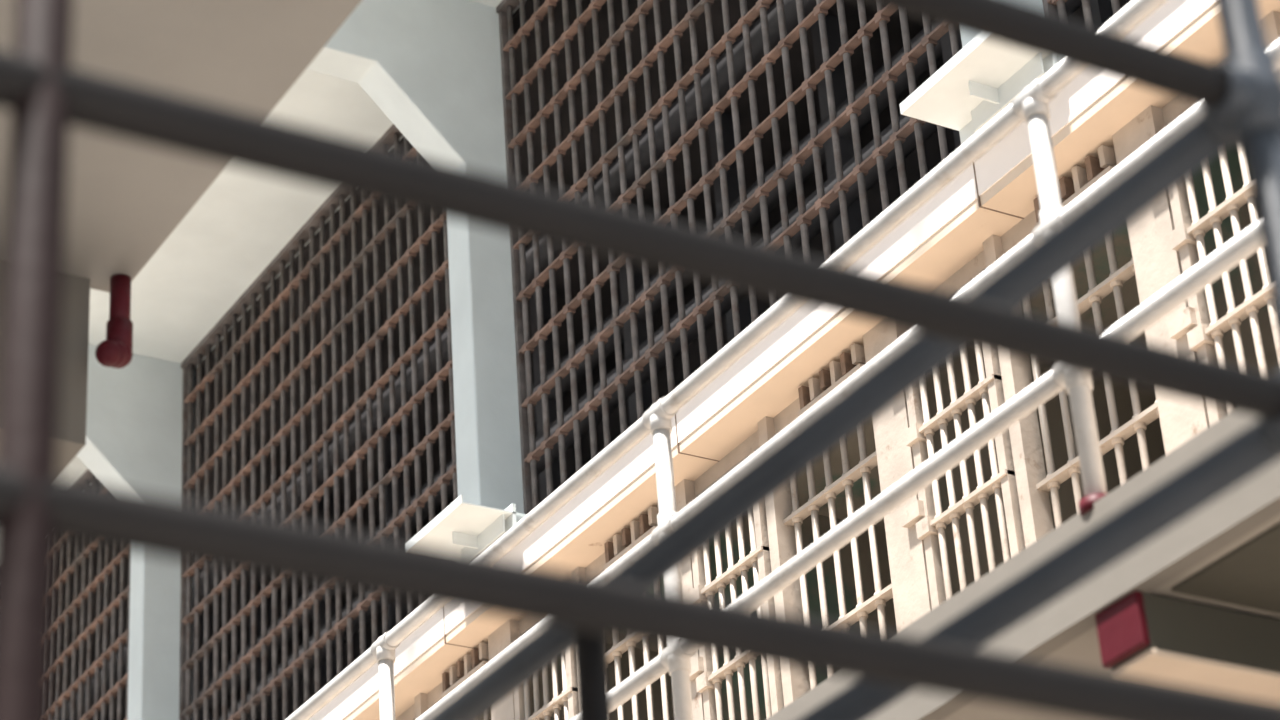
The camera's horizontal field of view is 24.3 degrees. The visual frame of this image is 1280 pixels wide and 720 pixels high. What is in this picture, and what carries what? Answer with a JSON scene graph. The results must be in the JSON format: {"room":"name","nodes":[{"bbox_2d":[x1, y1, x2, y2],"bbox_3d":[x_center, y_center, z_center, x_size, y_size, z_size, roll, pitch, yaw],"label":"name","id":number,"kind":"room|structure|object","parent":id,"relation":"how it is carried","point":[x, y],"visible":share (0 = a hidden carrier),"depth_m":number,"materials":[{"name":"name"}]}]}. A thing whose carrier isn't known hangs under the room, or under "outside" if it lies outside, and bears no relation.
{"room":"prison interior","nodes":[
{"label":"prison interior","id":0,"kind":"room"},
{"bbox_2d":[0,0,361,476],"bbox_3d":[-1.823,-1.156,4.759,3.500,0.600,4.050,13,-33,-28],"label":"ceiling","id":1,"kind":"structure","parent":0,"point":[125,198],"depth_m":6.26,"materials":[{"name":"beige paint"}]},
{"bbox_2d":[95,274,132,368],"bbox_3d":[-1.200,-0.087,6.797,0.065,0.245,0.099,-16,-31,21],"label":"pipe","id":2,"kind":"object","parent":1,"relation":"attached to","point":[115,351],"visible":1,"depth_m":6.78,"materials":[{"name":"metal"}]},
{"bbox_2d":[52,0,943,719],"bbox_3d":[-1.151,0.085,15.741,5.100,0.200,21.500,13,-33,-28],"label":"wall","id":3,"kind":"structure","parent":0,"point":[915,24],"depth_m":14.33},
{"bbox_2d":[278,0,1131,719],"bbox_3d":[-0.195,1.575,15.500,0.100,2.800,21.500,13,-33,-28],"label":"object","id":4,"kind":"structure","parent":0,"point":[932,148],"depth_m":15.08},
{"bbox_2d":[285,0,1279,719],"bbox_3d":[-0.991,2.676,14.292,3.175,0.216,21.500,13,-33,-28],"label":"tier slab","id":5,"kind":"object","parent":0,"point":[999,189],"visible":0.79,"depth_m":9.43,"materials":[{"name":"beige concrete"}]},
{"bbox_2d":[49,469,130,719],"bbox_3d":[-3.150,2.044,15.953,0.060,2.798,3.216,13,-33,-28],"label":"grille","id":6,"kind":"object","parent":5,"relation":"on","point":[88,477],"visible":0.38,"depth_m":15.77,"materials":[{"name":"brown metal"}]},
{"bbox_2d":[77,345,194,719],"bbox_3d":[-2.833,1.161,14.400,1.365,2.795,0.180,13,-33,-28],"label":"concrete column","id":7,"kind":"structure","parent":5,"relation":"on","point":[134,415],"depth_m":14.86,"materials":[{"name":"white concrete"}]},
{"bbox_2d":[179,124,457,719],"bbox_3d":[-1.418,0.524,13.426,0.060,2.798,3.256,13,-33,-28],"label":"grille","id":8,"kind":"object","parent":5,"relation":"on","point":[392,136],"visible":0.57,"depth_m":13.62,"materials":[{"name":"brown metal"}]},
{"bbox_2d":[306,0,523,513],"bbox_3d":[-1.091,-0.368,11.859,1.365,2.795,0.180,13,-33,-28],"label":"concrete column","id":9,"kind":"structure","parent":5,"relation":"on","point":[433,67],"depth_m":12.27,"materials":[{"name":"white concrete"}]},
{"bbox_2d":[408,494,526,555],"bbox_3d":[-0.608,0.636,10.970,0.350,0.210,0.450,13,-33,-28],"label":"bracket","id":10,"kind":"object","parent":5,"relation":"attached to","point":[463,527],"visible":0.6,"depth_m":10.87,"materials":[{"name":"white metal"}]},
{"bbox_2d":[52,0,1112,719],"bbox_3d":[-1.204,1.373,14.984,0.540,2.755,21.380,13,-33,-28],"label":"railing","id":11,"kind":"object","parent":5,"relation":"on","point":[1101,10],"visible":0.12,"depth_m":13.37,"materials":[{"name":"black metal"}]},
{"bbox_2d":[496,0,959,513],"bbox_3d":[0.310,-0.992,10.907,0.060,2.798,3.196,13,-33,-28],"label":"grille","id":12,"kind":"object","parent":5,"relation":"on","point":[530,455],"visible":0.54,"depth_m":11.16,"materials":[{"name":"brown metal"}]},
{"bbox_2d":[900,36,1060,145],"bbox_3d":[1.023,-0.795,8.591,0.350,0.210,0.450,13,-33,-28],"label":"light fixture","id":13,"kind":"object","parent":5,"relation":"attached to","point":[985,76],"visible":0.61,"depth_m":8.54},
{"bbox_2d":[960,0,1043,47],"bbox_3d":[0.622,-1.870,9.362,1.365,2.795,0.180,13,-33,-28],"label":"concrete column","id":14,"kind":"structure","parent":5,"relation":"on","point":[966,38],"depth_m":9.18,"materials":[{"name":"white concrete"}]},
{"bbox_2d":[1042,0,1067,16],"bbox_3d":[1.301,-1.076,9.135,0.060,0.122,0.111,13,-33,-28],"label":"grille","id":15,"kind":"object","parent":5,"relation":"on","point":[1057,7],"depth_m":9.17,"materials":[{"name":"metal"}]},
{"bbox_2d":[1081,0,1093,25],"bbox_3d":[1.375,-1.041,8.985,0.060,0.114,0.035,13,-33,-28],"label":"grille","id":16,"kind":"object","parent":5,"relation":"on","point":[1086,6],"depth_m":9.01,"materials":[{"name":"metal"}]},
{"bbox_2d":[1109,0,1120,19],"bbox_3d":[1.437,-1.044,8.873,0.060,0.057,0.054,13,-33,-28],"label":"grille","id":17,"kind":"object","parent":5,"relation":"on","point":[1115,4],"depth_m":8.89,"materials":[{"name":"metal"}]},
{"bbox_2d":[477,147,1279,719],"bbox_3d":[-1.080,3.522,13.620,2.230,1.940,21.650,13,-33,-28],"label":"bars","id":18,"kind":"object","parent":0,"point":[1154,438],"depth_m":9.41,"materials":[{"name":"paint"}]},
{"bbox_2d":[1095,590,1279,704],"bbox_3d":[1.469,0.660,6.177,1.210,0.135,0.131,13,-33,-28],"label":"beam","id":19,"kind":"structure","parent":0,"point":[1144,636],"depth_m":5.92,"materials":[{"name":"beige metal"}]},
{"bbox_3d":[-4.625,5.175,5.220,11.000,0.100,29.000,13,-33,-28],"label":"floor","id":20,"kind":"structure","parent":0,"visible":0},
{"bbox_2d":[0,0,1279,719],"bbox_3d":[-1.693,1.051,3.643,3.537,5.210,3.967,13,-33,-28],"label":"landing railing","id":21,"kind":"object","parent":20,"relation":"on","point":[1238,96],"visible":1,"depth_m":2.81,"materials":[{"name":"black metal"}]},
{"bbox_3d":[-0.942,5.384,12.595,2.230,1.920,21.650,13,-33,-28],"label":"wall","id":22,"kind":"structure","parent":0,"visible":0},
{"bbox_2d":[766,411,1279,719],"bbox_3d":[-1.685,4.345,12.812,3.510,0.220,21.500,13,-33,-28],"label":"walkway slab","id":23,"kind":"object","parent":22,"relation":"on","point":[1225,554],"visible":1,"depth_m":5.94,"materials":[{"name":"beige concrete"}]},
{"bbox_2d":[395,619,532,719],"bbox_3d":[-0.723,2.094,11.056,0.115,1.920,1.370,13,-33,-28],"label":"cell","id":24,"kind":"object","parent":23,"relation":"on","point":[506,633],"visible":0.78,"depth_m":11.16,"materials":[{"name":"beige paint"}]},
{"bbox_2d":[507,479,723,719],"bbox_3d":[-0.090,1.538,10.133,0.115,1.920,1.370,13,-33,-28],"label":"cell","id":25,"kind":"object","parent":23,"relation":"on","point":[641,529],"visible":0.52,"depth_m":10.37,"materials":[{"name":"beige paint"}]},
{"bbox_2d":[286,0,1279,719],"bbox_3d":[-3.208,3.461,12.299,0.076,1.050,21.500,13,-33,-28],"label":"railing","id":26,"kind":"object","parent":23,"relation":"on","point":[1031,105],"visible":0.7,"depth_m":6.83,"materials":[{"name":"white metal"}]},
{"bbox_2d":[682,324,931,719],"bbox_3d":[0.543,0.983,9.209,0.115,1.920,1.370,13,-33,-28],"label":"cell","id":27,"kind":"object","parent":23,"relation":"on","point":[772,523],"visible":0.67,"depth_m":9.38,"materials":[{"name":"beige paint"}]},
{"bbox_2d":[893,105,1226,608],"bbox_3d":[1.177,0.427,8.286,0.115,1.920,1.370,13,-33,-28],"label":"cell","id":28,"kind":"object","parent":23,"relation":"on","point":[1020,484],"visible":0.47,"depth_m":8.46,"materials":[{"name":"beige paint"}]},
{"bbox_2d":[1152,10,1279,425],"bbox_3d":[1.810,-0.128,7.362,0.115,1.920,1.370,13,-33,-28],"label":"cell","id":29,"kind":"object","parent":23,"relation":"on","point":[1186,237],"visible":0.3,"depth_m":7.86,"materials":[{"name":"beige paint"}]}
]}

